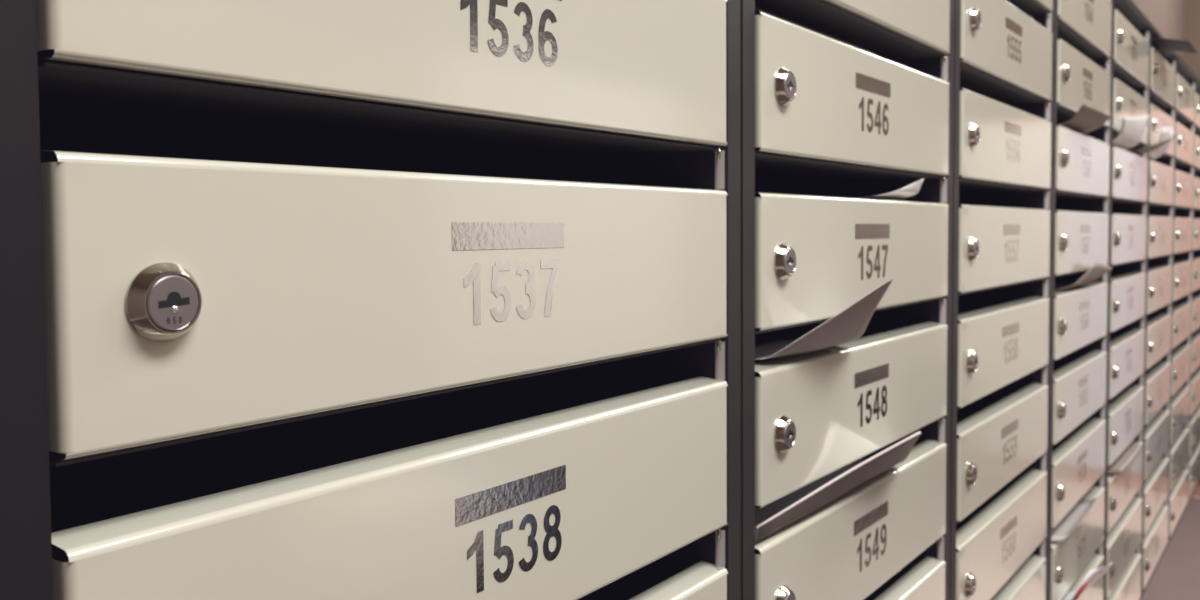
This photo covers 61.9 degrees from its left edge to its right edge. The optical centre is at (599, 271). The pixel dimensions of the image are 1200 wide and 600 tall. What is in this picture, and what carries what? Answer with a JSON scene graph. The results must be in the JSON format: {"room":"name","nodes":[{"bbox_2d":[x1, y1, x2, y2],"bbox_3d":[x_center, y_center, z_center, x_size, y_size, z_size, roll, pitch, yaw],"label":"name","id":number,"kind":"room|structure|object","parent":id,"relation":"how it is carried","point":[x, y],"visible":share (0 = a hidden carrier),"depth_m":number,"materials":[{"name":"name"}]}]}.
{"room":"apartment mail room","nodes":[
{"label":"apartment mail room","id":0,"kind":"room"},
{"bbox_2d":[1132,0,1184,59],"bbox_3d":[0.611,-0.228,1.806,0.100,2.700,6.800,1,3,36],"label":"wall","id":1,"kind":"structure","parent":0,"point":[1167,16],"depth_m":3.94,"materials":[{"name":"pink paint"}]},
{"bbox_2d":[0,0,740,599],"bbox_3d":[-0.134,0.147,0.485,0.253,1.077,0.399,1,3,36],"label":"cabinet frame","id":2,"kind":"object","parent":1,"relation":"attached to","point":[25,508],"visible":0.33,"depth_m":0.26,"materials":[{"name":"paint"}]},
{"bbox_2d":[578,528,727,599],"bbox_3d":[-0.131,0.200,0.485,0.253,0.104,0.361,1,3,36],"label":"mailbox","id":3,"kind":"object","parent":1,"relation":"in","point":[680,574],"visible":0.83,"depth_m":0.56,"materials":[{"name":"beige paint"}]},
{"bbox_2d":[49,339,727,599],"bbox_3d":[-0.132,0.094,0.481,0.253,0.104,0.361,1,3,36],"label":"mailbox","id":4,"kind":"object","parent":3,"relation":"on","point":[564,483],"visible":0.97,"depth_m":0.43,"materials":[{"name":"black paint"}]},
{"bbox_2d":[38,62,727,459],"bbox_3d":[-0.133,-0.011,0.477,0.253,0.104,0.361,1,3,36],"label":"mailbox","id":5,"kind":"object","parent":4,"relation":"on","point":[185,295],"visible":1,"depth_m":0.35,"materials":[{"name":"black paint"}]},
{"bbox_2d":[38,62,716,167],"bbox_3d":[-0.137,-0.063,0.478,0.242,0.001,0.360,1,3,36],"label":"mail slot","id":6,"kind":"object","parent":5,"relation":"attached to","point":[86,108],"depth_m":0.44,"materials":[{"name":"grey paint"}]},
{"bbox_2d":[36,0,727,146],"bbox_3d":[-0.133,-0.117,0.473,0.253,0.104,0.361,1,3,36],"label":"mailbox","id":7,"kind":"object","parent":5,"relation":"on","point":[645,69],"visible":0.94,"depth_m":0.38,"materials":[{"name":"beige metal"}]},
{"bbox_2d":[49,339,720,466],"bbox_3d":[-0.137,0.043,0.482,0.242,0.001,0.360,1,3,36],"label":"mail slot","id":8,"kind":"object","parent":4,"relation":"attached to","point":[710,350],"depth_m":0.37,"materials":[{"name":"grey paint"}]},
{"bbox_2d":[740,0,954,599],"bbox_3d":[0.101,0.133,0.809,0.253,1.077,0.399,1,3,36],"label":"cabinet frame","id":9,"kind":"object","parent":1,"relation":"attached to","point":[747,7],"visible":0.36,"depth_m":0.58,"materials":[{"name":"grey paint"}]},
{"bbox_2d":[864,537,945,599],"bbox_3d":[0.104,0.290,0.813,0.253,0.104,0.361,1,3,36],"label":"mailbox","id":10,"kind":"object","parent":1,"relation":"in","point":[922,578],"visible":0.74,"depth_m":0.86,"materials":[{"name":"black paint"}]},
{"bbox_2d":[755,417,946,599],"bbox_3d":[0.103,0.185,0.809,0.253,0.104,0.361,1,3,36],"label":"mailbox","id":11,"kind":"object","parent":10,"relation":"on","point":[849,546],"visible":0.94,"depth_m":0.73,"materials":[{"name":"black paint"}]},
{"bbox_2d":[755,431,920,541],"bbox_3d":[0.156,0.137,0.697,0.095,0.042,0.245,1,3,36],"label":"magazine","id":12,"kind":"object","parent":11,"relation":"in","point":[772,517],"visible":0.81,"depth_m":0.68,"materials":[{"name":"grey paper"}]},
{"bbox_2d":[755,297,947,508],"bbox_3d":[0.103,0.080,0.805,0.253,0.104,0.361,1,3,36],"label":"mailbox","id":13,"kind":"object","parent":11,"relation":"on","point":[818,413],"visible":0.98,"depth_m":0.70,"materials":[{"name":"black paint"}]},
{"bbox_2d":[755,277,893,359],"bbox_3d":[0.139,0.029,0.659,0.106,0.050,0.128,1,3,36],"label":"flyer","id":14,"kind":"object","parent":13,"relation":"in","point":[850,324],"visible":0.9,"depth_m":0.64,"materials":[{"name":"grey paper"}]},
{"bbox_2d":[755,153,948,330],"bbox_3d":[0.102,-0.026,0.800,0.253,0.104,0.361,1,3,36],"label":"mailbox","id":15,"kind":"object","parent":13,"relation":"on","point":[820,248],"visible":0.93,"depth_m":0.71,"materials":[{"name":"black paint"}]},
{"bbox_2d":[755,153,942,184],"bbox_3d":[0.097,-0.078,0.801,0.242,0.001,0.360,1,3,36],"label":"mail slot","id":16,"kind":"object","parent":15,"relation":"attached to","point":[769,169],"depth_m":0.81,"materials":[{"name":"grey paint"}]},
{"bbox_2d":[755,0,949,175],"bbox_3d":[0.101,-0.131,0.796,0.253,0.104,0.361,1,3,36],"label":"mailbox","id":17,"kind":"object","parent":15,"relation":"on","point":[819,97],"visible":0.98,"depth_m":0.69,"materials":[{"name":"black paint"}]},
{"bbox_2d":[755,7,874,53],"bbox_3d":[0.106,-0.164,0.718,0.098,0.008,0.238,1,3,36],"label":"brochure","id":18,"kind":"object","parent":17,"relation":"in","point":[756,8],"visible":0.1,"depth_m":0.69,"materials":[{"name":"grey paper"}]},
{"bbox_2d":[755,0,943,61],"bbox_3d":[0.097,-0.183,0.797,0.242,0.001,0.360,1,3,36],"label":"mail slot","id":19,"kind":"object","parent":17,"relation":"attached to","point":[819,15],"depth_m":0.75,"materials":[{"name":"grey paint"}]},
{"bbox_2d":[822,0,949,54],"bbox_3d":[0.101,-0.237,0.792,0.253,0.104,0.361,1,3,36],"label":"mailbox","id":20,"kind":"object","parent":17,"relation":"on","point":[926,23],"visible":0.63,"depth_m":0.79,"materials":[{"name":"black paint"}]},
{"bbox_2d":[855,179,923,199],"bbox_3d":[0.220,-0.066,0.805,0.063,0.017,0.070,1,3,36],"label":"leaflet","id":21,"kind":"object","parent":15,"relation":"in","point":[912,189],"visible":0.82,"depth_m":0.80,"materials":[{"name":"white paper"}]},
{"bbox_2d":[950,0,1054,599],"bbox_3d":[0.335,0.118,1.132,0.253,1.077,0.399,1,3,36],"label":"cabinet frame","id":22,"kind":"object","parent":1,"relation":"attached to","point":[957,2],"visible":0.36,"depth_m":0.91,"materials":[{"name":"grey paint"}]},
{"bbox_2d":[990,540,1045,599],"bbox_3d":[0.339,0.381,1.141,0.253,0.104,0.361,1,3,36],"label":"mailbox","id":23,"kind":"object","parent":1,"relation":"in","point":[1028,582],"visible":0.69,"depth_m":1.16,"materials":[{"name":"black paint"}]},
{"bbox_2d":[956,453,1046,599],"bbox_3d":[0.339,0.276,1.137,0.253,0.104,0.361,1,3,36],"label":"mailbox","id":24,"kind":"object","parent":23,"relation":"on","point":[995,539],"visible":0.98,"depth_m":1.06,"materials":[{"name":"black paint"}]},
{"bbox_2d":[956,366,1047,522],"bbox_3d":[0.338,0.170,1.133,0.253,0.104,0.361,1,3,36],"label":"mailbox","id":25,"kind":"object","parent":24,"relation":"on","point":[1002,432],"visible":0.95,"depth_m":1.05,"materials":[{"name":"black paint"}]},
{"bbox_2d":[957,278,1048,408],"bbox_3d":[0.337,0.065,1.128,0.253,0.104,0.361,1,3,36],"label":"mailbox","id":26,"kind":"object","parent":25,"relation":"on","point":[1003,331],"visible":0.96,"depth_m":1.05,"materials":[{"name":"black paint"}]},
{"bbox_2d":[958,278,1044,294],"bbox_3d":[0.333,0.013,1.129,0.242,0.001,0.360,1,3,36],"label":"shelf","id":27,"kind":"object","parent":26,"relation":"attached to","point":[1038,284],"depth_m":1.21,"materials":[{"name":"beige metal"}]},
{"bbox_2d":[958,179,1049,293],"bbox_3d":[0.337,-0.041,1.124,0.253,0.104,0.361,1,3,36],"label":"mailbox","id":28,"kind":"object","parent":26,"relation":"on","point":[1004,240],"visible":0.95,"depth_m":1.05,"materials":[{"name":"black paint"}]},
{"bbox_2d":[959,179,1045,192],"bbox_3d":[0.332,-0.092,1.125,0.242,0.001,0.360,1,3,36],"label":"shelf","id":29,"kind":"object","parent":28,"relation":"attached to","point":[965,186],"depth_m":1.11,"materials":[{"name":"metal"}]},
{"bbox_2d":[959,63,1050,188],"bbox_3d":[0.336,-0.146,1.120,0.253,0.104,0.361,1,3,36],"label":"mailbox","id":30,"kind":"object","parent":28,"relation":"on","point":[1003,140],"visible":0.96,"depth_m":1.03,"materials":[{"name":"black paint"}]},
{"bbox_2d":[960,63,1046,104],"bbox_3d":[0.331,-0.198,1.121,0.242,0.001,0.360,1,3,36],"label":"mail slot","id":31,"kind":"object","parent":30,"relation":"attached to","point":[971,79],"depth_m":1.08,"materials":[{"name":"grey paint"}]},
{"bbox_2d":[960,0,1052,100],"bbox_3d":[0.335,-0.251,1.115,0.253,0.104,0.361,1,3,36],"label":"mailbox","id":32,"kind":"object","parent":30,"relation":"on","point":[1008,41],"visible":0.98,"depth_m":1.03,"materials":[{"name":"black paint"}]},
{"bbox_2d":[1007,0,1047,15],"bbox_3d":[0.331,-0.303,1.116,0.242,0.001,0.360,1,3,36],"label":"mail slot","id":33,"kind":"object","parent":32,"relation":"attached to","point":[1029,7],"depth_m":1.16,"materials":[{"name":"grey paint"}]},
{"bbox_2d":[1047,0,1112,599],"bbox_3d":[0.570,0.103,1.456,0.253,1.077,0.399,1,3,36],"label":"cabinet frame","id":34,"kind":"object","parent":1,"relation":"attached to","point":[1056,1],"visible":0.13,"depth_m":1.23,"materials":[{"name":"grey paint"}]},
{"bbox_2d":[1069,541,1103,599],"bbox_3d":[0.575,0.472,1.469,0.253,0.104,0.361,1,3,36],"label":"mailbox","id":35,"kind":"object","parent":1,"relation":"in","point":[1095,591],"visible":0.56,"depth_m":1.49,"materials":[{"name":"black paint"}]},
{"bbox_2d":[1051,474,1104,599],"bbox_3d":[0.574,0.366,1.465,0.253,0.104,0.361,1,3,36],"label":"mailbox","id":36,"kind":"object","parent":35,"relation":"on","point":[1070,555],"visible":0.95,"depth_m":1.38,"materials":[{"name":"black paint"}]},
{"bbox_2d":[1051,496,1098,540],"bbox_3d":[0.617,0.333,1.376,0.092,0.011,0.230,1,3,36],"label":"leaflet","id":37,"kind":"object","parent":36,"relation":"in","point":[1081,508],"visible":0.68,"depth_m":1.35,"materials":[{"name":"grey paper"}]},
{"bbox_2d":[1051,405,1105,528],"bbox_3d":[0.573,0.261,1.461,0.253,0.104,0.361,1,3,36],"label":"mailbox","id":38,"kind":"object","parent":36,"relation":"on","point":[1078,459],"visible":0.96,"depth_m":1.38,"materials":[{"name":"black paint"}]},
{"bbox_2d":[1052,336,1106,444],"bbox_3d":[0.573,0.156,1.456,0.253,0.104,0.361,1,3,36],"label":"mailbox","id":39,"kind":"object","parent":38,"relation":"on","point":[1079,377],"visible":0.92,"depth_m":1.38,"materials":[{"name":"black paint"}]},
{"bbox_2d":[1053,270,1107,360],"bbox_3d":[0.572,0.050,1.452,0.253,0.104,0.361,1,3,36],"label":"mailbox","id":40,"kind":"object","parent":39,"relation":"on","point":[1080,311],"visible":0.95,"depth_m":1.37,"materials":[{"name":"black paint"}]},
{"bbox_2d":[1055,191,1108,275],"bbox_3d":[0.571,-0.055,1.448,0.253,0.104,0.361,1,3,36],"label":"mailbox","id":41,"kind":"object","parent":40,"relation":"on","point":[1081,231],"visible":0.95,"depth_m":1.38,"materials":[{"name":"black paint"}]},
{"bbox_2d":[1055,191,1103,198],"bbox_3d":[0.567,-0.107,1.449,0.242,0.001,0.360,1,3,36],"label":"shelf","id":42,"kind":"object","parent":41,"relation":"attached to","point":[1059,195],"depth_m":1.42,"materials":[{"name":"black metal"}]},
{"bbox_2d":[1056,106,1109,196],"bbox_3d":[0.571,-0.161,1.443,0.253,0.104,0.361,1,3,36],"label":"mailbox","id":43,"kind":"object","parent":41,"relation":"on","point":[1082,159],"visible":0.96,"depth_m":1.35,"materials":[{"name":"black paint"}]},
{"bbox_2d":[1056,106,1106,128],"bbox_3d":[0.566,-0.212,1.444,0.242,0.001,0.360,1,3,36],"label":"mail slot","id":44,"kind":"object","parent":43,"relation":"attached to","point":[1063,115],"depth_m":1.35,"materials":[{"name":"grey paint"}]},
{"bbox_2d":[1057,20,1110,127],"bbox_3d":[0.570,-0.266,1.439,0.253,0.104,0.361,1,3,36],"label":"mailbox","id":45,"kind":"object","parent":43,"relation":"on","point":[1083,77],"visible":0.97,"depth_m":1.34,"materials":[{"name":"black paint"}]},
{"bbox_2d":[1057,20,1107,59],"bbox_3d":[0.565,-0.318,1.440,0.242,0.001,0.360,1,3,36],"label":"mail slot","id":46,"kind":"object","parent":45,"relation":"attached to","point":[1065,33],"depth_m":1.39,"materials":[{"name":"grey paint"}]},
{"bbox_2d":[1058,0,1111,56],"bbox_3d":[0.569,-0.371,1.435,0.253,0.104,0.361,1,3,36],"label":"mailbox","id":47,"kind":"object","parent":45,"relation":"on","point":[1090,20],"visible":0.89,"depth_m":1.38,"materials":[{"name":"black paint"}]},
{"bbox_2d":[1059,104,1111,132],"bbox_3d":[0.612,-0.200,1.336,0.110,0.025,0.162,1,3,36],"label":"sheet","id":48,"kind":"object","parent":43,"relation":"in","point":[1087,118],"visible":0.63,"depth_m":1.31,"materials":[{"name":"beige paper"}]},
{"bbox_2d":[1054,263,1112,289],"bbox_3d":[0.653,0.004,1.412,0.096,0.034,0.255,1,3,36],"label":"sheet","id":49,"kind":"object","parent":40,"relation":"in","point":[1097,270],"visible":0.7,"depth_m":1.38,"materials":[{"name":"beige paper"}]},
{"bbox_2d":[1062,564,1111,599],"bbox_3d":[0.609,0.411,1.333,0.132,0.069,0.114,1,3,36],"label":"leaflet","id":50,"kind":"object","parent":35,"relation":"in","point":[1093,576],"visible":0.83,"depth_m":1.29,"materials":[{"name":"white paper"}]},
{"bbox_2d":[1106,543,1140,599],"bbox_3d":[0.810,0.563,1.797,0.253,0.104,0.361,1,3,36],"label":"mailbox","id":51,"kind":"object","parent":1,"relation":"in","point":[1128,587],"visible":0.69,"depth_m":1.78,"materials":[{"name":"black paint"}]},
{"bbox_2d":[1106,487,1141,598],"bbox_3d":[0.809,0.457,1.793,0.253,0.104,0.361,1,3,36],"label":"mailbox","id":52,"kind":"object","parent":51,"relation":"on","point":[1125,536],"visible":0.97,"depth_m":1.71,"materials":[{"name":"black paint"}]},
{"bbox_2d":[1107,431,1142,532],"bbox_3d":[0.809,0.352,1.788,0.253,0.104,0.361,1,3,36],"label":"mailbox","id":53,"kind":"object","parent":52,"relation":"on","point":[1122,488],"visible":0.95,"depth_m":1.69,"materials":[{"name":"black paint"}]},
{"bbox_2d":[1108,444,1141,473],"bbox_3d":[0.861,0.317,1.711,0.094,0.013,0.220,1,3,36],"label":"newspaper","id":54,"kind":"object","parent":53,"relation":"in","point":[1130,453],"visible":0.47,"depth_m":1.67,"materials":[{"name":"beige paper"}]},
{"bbox_2d":[1108,374,1143,466],"bbox_3d":[0.808,0.246,1.784,0.253,0.104,0.361,1,3,36],"label":"mailbox","id":55,"kind":"object","parent":53,"relation":"on","point":[1126,409],"visible":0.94,"depth_m":1.71,"materials":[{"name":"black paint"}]},
{"bbox_2d":[1109,317,1144,399],"bbox_3d":[0.807,0.141,1.780,0.253,0.104,0.361,1,3,36],"label":"mailbox","id":56,"kind":"object","parent":55,"relation":"on","point":[1127,343],"visible":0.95,"depth_m":1.71,"materials":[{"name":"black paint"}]},
{"bbox_2d":[1110,260,1145,332],"bbox_3d":[0.807,0.035,1.776,0.253,0.104,0.361,1,3,36],"label":"mailbox","id":57,"kind":"object","parent":56,"relation":"on","point":[1128,286],"visible":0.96,"depth_m":1.71,"materials":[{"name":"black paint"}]},
{"bbox_2d":[1111,199,1146,264],"bbox_3d":[0.806,-0.070,1.771,0.253,0.104,0.361,1,3,36],"label":"mailbox","id":58,"kind":"object","parent":57,"relation":"on","point":[1128,229],"visible":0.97,"depth_m":1.71,"materials":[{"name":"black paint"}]},
{"bbox_2d":[1112,131,1147,201],"bbox_3d":[0.805,-0.175,1.767,0.253,0.104,0.361,1,3,36],"label":"mailbox","id":59,"kind":"object","parent":58,"relation":"on","point":[1129,169],"visible":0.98,"depth_m":1.68,"materials":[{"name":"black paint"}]},
{"bbox_2d":[1113,131,1144,145],"bbox_3d":[0.801,-0.227,1.768,0.242,0.001,0.360,1,3,36],"label":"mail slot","id":60,"kind":"object","parent":59,"relation":"attached to","point":[1115,134],"depth_m":1.65,"materials":[{"name":"grey paint"}]},
{"bbox_2d":[1113,63,1148,144],"bbox_3d":[0.805,-0.281,1.763,0.253,0.104,0.361,1,3,36],"label":"mailbox","id":61,"kind":"object","parent":59,"relation":"on","point":[1129,98],"visible":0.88,"depth_m":1.67,"materials":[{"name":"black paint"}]},
{"bbox_2d":[1114,63,1145,88],"bbox_3d":[0.800,-0.333,1.764,0.242,0.001,0.360,1,3,36],"label":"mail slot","id":62,"kind":"object","parent":61,"relation":"attached to","point":[1119,73],"depth_m":1.72,"materials":[{"name":"grey paint"}]},
{"bbox_2d":[1114,0,1149,86],"bbox_3d":[0.804,-0.386,1.758,0.253,0.104,0.361,1,3,36],"label":"mailbox","id":63,"kind":"object","parent":61,"relation":"on","point":[1131,38],"visible":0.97,"depth_m":1.67,"materials":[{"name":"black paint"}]},
{"bbox_2d":[1115,0,1146,30],"bbox_3d":[0.799,-0.438,1.759,0.242,0.001,0.360,1,3,36],"label":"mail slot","id":64,"kind":"object","parent":63,"relation":"attached to","point":[1119,5],"depth_m":1.71,"materials":[{"name":"grey paint"}]},
{"bbox_2d":[1113,115,1148,149],"bbox_3d":[0.829,-0.232,1.641,0.102,0.060,0.210,1,3,36],"label":"envelope","id":65,"kind":"object","parent":59,"relation":"in","point":[1132,130],"visible":0.69,"depth_m":1.63,"materials":[{"name":"white paper"}]},
{"bbox_2d":[1104,0,1152,599],"bbox_3d":[0.805,0.089,1.780,0.253,1.077,0.399,1,3,36],"label":"cabinet frame","id":66,"kind":"object","parent":1,"relation":"attached to","point":[1129,4],"visible":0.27,"depth_m":1.56,"materials":[{"name":"grey paint"}]},
{"bbox_2d":[1142,496,1167,589],"bbox_3d":[1.045,0.548,2.121,0.253,0.104,0.361,1,3,36],"label":"mailbox","id":67,"kind":"object","parent":1,"relation":"in","point":[1155,539],"visible":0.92,"depth_m":2.03,"materials":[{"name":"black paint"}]},
{"bbox_2d":[1143,448,1168,535],"bbox_3d":[1.044,0.443,2.116,0.253,0.104,0.361,1,3,36],"label":"mailbox","id":68,"kind":"object","parent":67,"relation":"on","point":[1156,486],"visible":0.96,"depth_m":2.03,"materials":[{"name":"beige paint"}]},
{"bbox_2d":[1144,400,1169,480],"bbox_3d":[1.043,0.337,2.112,0.253,0.104,0.361,1,3,36],"label":"mailbox","id":69,"kind":"object","parent":68,"relation":"on","point":[1157,431],"visible":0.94,"depth_m":2.03,"materials":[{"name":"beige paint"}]},
{"bbox_2d":[1145,352,1170,425],"bbox_3d":[1.043,0.232,2.108,0.253,0.104,0.361,1,3,36],"label":"mailbox","id":70,"kind":"object","parent":69,"relation":"on","point":[1158,376],"visible":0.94,"depth_m":2.03,"materials":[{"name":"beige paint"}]},
{"bbox_2d":[1146,303,1171,369],"bbox_3d":[1.042,0.126,2.103,0.253,0.104,0.361,1,3,36],"label":"mailbox","id":71,"kind":"object","parent":70,"relation":"on","point":[1158,339],"visible":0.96,"depth_m":2.04,"materials":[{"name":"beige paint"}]},
{"bbox_2d":[1147,255,1172,314],"bbox_3d":[1.041,0.021,2.099,0.253,0.104,0.361,1,3,36],"label":"mailbox","id":72,"kind":"object","parent":71,"relation":"on","point":[1159,277],"visible":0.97,"depth_m":2.04,"materials":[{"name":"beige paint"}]},
{"bbox_2d":[1148,203,1172,258],"bbox_3d":[1.041,-0.085,2.095,0.253,0.104,0.361,1,3,36],"label":"mailbox","id":73,"kind":"object","parent":72,"relation":"on","point":[1160,226],"visible":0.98,"depth_m":2.04,"materials":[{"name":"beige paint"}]},
{"bbox_2d":[1149,154,1173,205],"bbox_3d":[1.040,-0.190,2.091,0.253,0.104,0.361,1,3,36],"label":"mailbox","id":74,"kind":"object","parent":73,"relation":"on","point":[1161,169],"visible":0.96,"depth_m":2.02,"materials":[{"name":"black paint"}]},
{"bbox_2d":[1149,127,1173,159],"bbox_3d":[1.052,-0.247,1.948,0.104,0.060,0.170,1,3,36],"label":"leaflet","id":75,"kind":"object","parent":74,"relation":"in","point":[1167,133],"visible":0.52,"depth_m":1.95,"materials":[{"name":"white paper"}]},
{"bbox_2d":[1150,91,1174,156],"bbox_3d":[1.039,-0.295,2.086,0.253,0.104,0.361,1,3,36],"label":"mailbox","id":76,"kind":"object","parent":74,"relation":"on","point":[1159,118],"visible":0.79,"depth_m":2.00,"materials":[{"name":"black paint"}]},
{"bbox_2d":[1150,91,1172,109],"bbox_3d":[1.035,-0.347,2.087,0.242,0.001,0.360,1,3,36],"label":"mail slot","id":77,"kind":"object","parent":76,"relation":"attached to","point":[1154,99],"depth_m":2.05,"materials":[{"name":"grey paint"}]},
{"bbox_2d":[1150,35,1175,107],"bbox_3d":[1.039,-0.401,2.082,0.253,0.104,0.361,1,3,36],"label":"mailbox","id":78,"kind":"object","parent":76,"relation":"on","point":[1163,72],"visible":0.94,"depth_m":2.00,"materials":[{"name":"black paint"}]},
{"bbox_2d":[1151,35,1173,59],"bbox_3d":[1.034,-0.453,2.083,0.242,0.001,0.360,1,3,36],"label":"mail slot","id":79,"kind":"object","parent":78,"relation":"attached to","point":[1164,54],"depth_m":2.11,"materials":[{"name":"grey paint"}]},
{"bbox_2d":[1151,38,1196,53],"bbox_3d":[1.081,-0.437,1.956,0.135,0.014,0.170,1,3,36],"label":"flyer","id":80,"kind":"object","parent":78,"relation":"in","point":[1160,44],"visible":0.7,"depth_m":1.94,"materials":[{"name":"black paper"}]},
{"bbox_2d":[1141,25,1178,597],"bbox_3d":[1.039,0.074,2.103,0.253,1.077,0.399,1,3,36],"label":"cabinet frame","id":81,"kind":"object","parent":1,"relation":"attached to","point":[1155,33],"visible":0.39,"depth_m":1.89,"materials":[{"name":"grey paint"}]},
{"bbox_2d":[1169,462,1188,537],"bbox_3d":[1.279,0.533,2.444,0.253,0.104,0.361,1,3,36],"label":"mailbox","id":82,"kind":"object","parent":1,"relation":"in","point":[1178,493],"visible":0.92,"depth_m":2.36,"materials":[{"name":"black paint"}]},
{"bbox_2d":[1170,420,1188,490],"bbox_3d":[1.279,0.428,2.440,0.253,0.104,0.361,1,3,36],"label":"mailbox","id":83,"kind":"object","parent":82,"relation":"on","point":[1179,450],"visible":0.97,"depth_m":2.36,"materials":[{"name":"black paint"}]},
{"bbox_2d":[1171,378,1189,443],"bbox_3d":[1.278,0.322,2.436,0.253,0.104,0.361,1,3,36],"label":"mailbox","id":84,"kind":"object","parent":83,"relation":"on","point":[1180,401],"visible":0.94,"depth_m":2.36,"materials":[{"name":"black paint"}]},
{"bbox_2d":[1171,336,1190,396],"bbox_3d":[1.277,0.217,2.431,0.253,0.104,0.361,1,3,36],"label":"mailbox","id":85,"kind":"object","parent":84,"relation":"on","point":[1181,354],"visible":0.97,"depth_m":2.36,"materials":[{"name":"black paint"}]},
{"bbox_2d":[1172,293,1191,348],"bbox_3d":[1.277,0.112,2.427,0.253,0.104,0.361,1,3,36],"label":"mailbox","id":86,"kind":"object","parent":85,"relation":"on","point":[1181,331],"visible":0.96,"depth_m":2.36,"materials":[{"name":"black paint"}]},
{"bbox_2d":[1173,251,1191,301],"bbox_3d":[1.276,0.006,2.423,0.253,0.104,0.361,1,3,36],"label":"mailbox","id":87,"kind":"object","parent":86,"relation":"on","point":[1182,275],"visible":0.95,"depth_m":2.36,"materials":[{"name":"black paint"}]},
{"bbox_2d":[1174,207,1192,253],"bbox_3d":[1.275,-0.099,2.418,0.253,0.104,0.361,1,3,36],"label":"mailbox","id":88,"kind":"object","parent":87,"relation":"on","point":[1183,227],"visible":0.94,"depth_m":2.36,"materials":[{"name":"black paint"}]},
{"bbox_2d":[1175,159,1193,207],"bbox_3d":[1.275,-0.205,2.414,0.253,0.104,0.361,1,3,36],"label":"mailbox","id":89,"kind":"object","parent":88,"relation":"on","point":[1184,179],"visible":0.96,"depth_m":2.35,"materials":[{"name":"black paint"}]},
{"bbox_2d":[1175,111,1194,165],"bbox_3d":[1.274,-0.310,2.410,0.253,0.104,0.361,1,3,36],"label":"mailbox","id":90,"kind":"object","parent":89,"relation":"on","point":[1185,140],"visible":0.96,"depth_m":2.34,"materials":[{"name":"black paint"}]},
{"bbox_2d":[1176,111,1192,124],"bbox_3d":[1.269,-0.362,2.411,0.242,0.001,0.360,1,3,36],"label":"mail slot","id":91,"kind":"object","parent":90,"relation":"attached to","point":[1181,119],"depth_m":2.40,"materials":[{"name":"grey paint"}]},
{"bbox_2d":[1176,63,1194,122],"bbox_3d":[1.273,-0.416,2.406,0.253,0.104,0.361,1,3,36],"label":"mailbox","id":92,"kind":"object","parent":90,"relation":"on","point":[1185,99],"visible":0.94,"depth_m":2.33,"materials":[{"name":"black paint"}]},
{"bbox_2d":[1177,63,1192,81],"bbox_3d":[1.269,-0.467,2.406,0.242,0.001,0.360,1,3,36],"label":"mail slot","id":93,"kind":"object","parent":92,"relation":"attached to","point":[1186,77],"depth_m":2.37,"materials":[{"name":"grey paint"}]},
{"bbox_2d":[1168,56,1197,543],"bbox_3d":[1.274,0.059,2.427,0.253,1.077,0.399,1,3,36],"label":"cabinet frame","id":94,"kind":"object","parent":1,"relation":"attached to","point":[1180,61],"visible":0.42,"depth_m":2.21,"materials":[{"name":"grey paint"}]},
{"bbox_2d":[1188,78,1199,502],"bbox_3d":[1.509,0.045,2.750,0.253,1.077,0.399,1,3,36],"label":"cabinet frame","id":95,"kind":"object","parent":1,"relation":"attached to","point":[1198,81],"visible":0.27,"depth_m":2.53,"materials":[{"name":"grey paint"}]},
{"bbox_2d":[1189,441,1199,497],"bbox_3d":[1.514,0.519,2.768,0.253,0.104,0.361,1,3,36],"label":"mailbox","id":96,"kind":"object","parent":1,"relation":"in","point":[1194,460],"visible":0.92,"depth_m":2.65,"materials":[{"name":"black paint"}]},
{"bbox_2d":[1190,404,1199,456],"bbox_3d":[1.513,0.413,2.764,0.253,0.104,0.361,1,3,36],"label":"mailbox","id":97,"kind":"object","parent":96,"relation":"on","point":[1195,417],"visible":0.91,"depth_m":2.64,"materials":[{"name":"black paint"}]},
{"bbox_2d":[1190,366,1199,415],"bbox_3d":[1.513,0.308,2.759,0.253,0.104,0.361,1,3,36],"label":"mailbox","id":98,"kind":"object","parent":97,"relation":"on","point":[1195,377],"visible":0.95,"depth_m":2.63,"materials":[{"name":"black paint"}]},
{"bbox_2d":[1191,328,1199,374],"bbox_3d":[1.512,0.202,2.755,0.253,0.104,0.361,1,3,36],"label":"mailbox","id":99,"kind":"object","parent":98,"relation":"on","point":[1195,348],"visible":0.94,"depth_m":2.62,"materials":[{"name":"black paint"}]},
{"bbox_2d":[1192,289,1199,332],"bbox_3d":[1.511,0.097,2.751,0.253,0.104,0.361,1,3,36],"label":"mailbox","id":100,"kind":"object","parent":99,"relation":"on","point":[1196,294],"visible":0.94,"depth_m":2.61,"materials":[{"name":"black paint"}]},
{"bbox_2d":[1192,249,1199,291],"bbox_3d":[1.511,-0.009,2.746,0.253,0.104,0.361,1,3,36],"label":"mailbox","id":101,"kind":"object","parent":100,"relation":"on","point":[1196,253],"visible":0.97,"depth_m":2.60,"materials":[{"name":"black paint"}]},
{"bbox_2d":[1193,209,1199,249],"bbox_3d":[1.510,-0.114,2.742,0.253,0.104,0.361,1,3,36],"label":"mailbox","id":102,"kind":"object","parent":101,"relation":"on","point":[1196,236],"visible":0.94,"depth_m":2.58,"materials":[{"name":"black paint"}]},
{"bbox_2d":[1141,497,1199,599],"bbox_3d":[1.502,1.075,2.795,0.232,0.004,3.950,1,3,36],"label":"floor","id":103,"kind":"structure","parent":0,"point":[1176,576],"depth_m":3.53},
{"bbox_2d":[1184,0,1199,78],"bbox_3d":[3.447,-0.330,3.885,2.052,2.700,0.100,1,3,36],"label":"wall","id":104,"kind":"structure","parent":0,"point":[1192,7],"depth_m":4.40,"materials":[{"name":"beige paint"}]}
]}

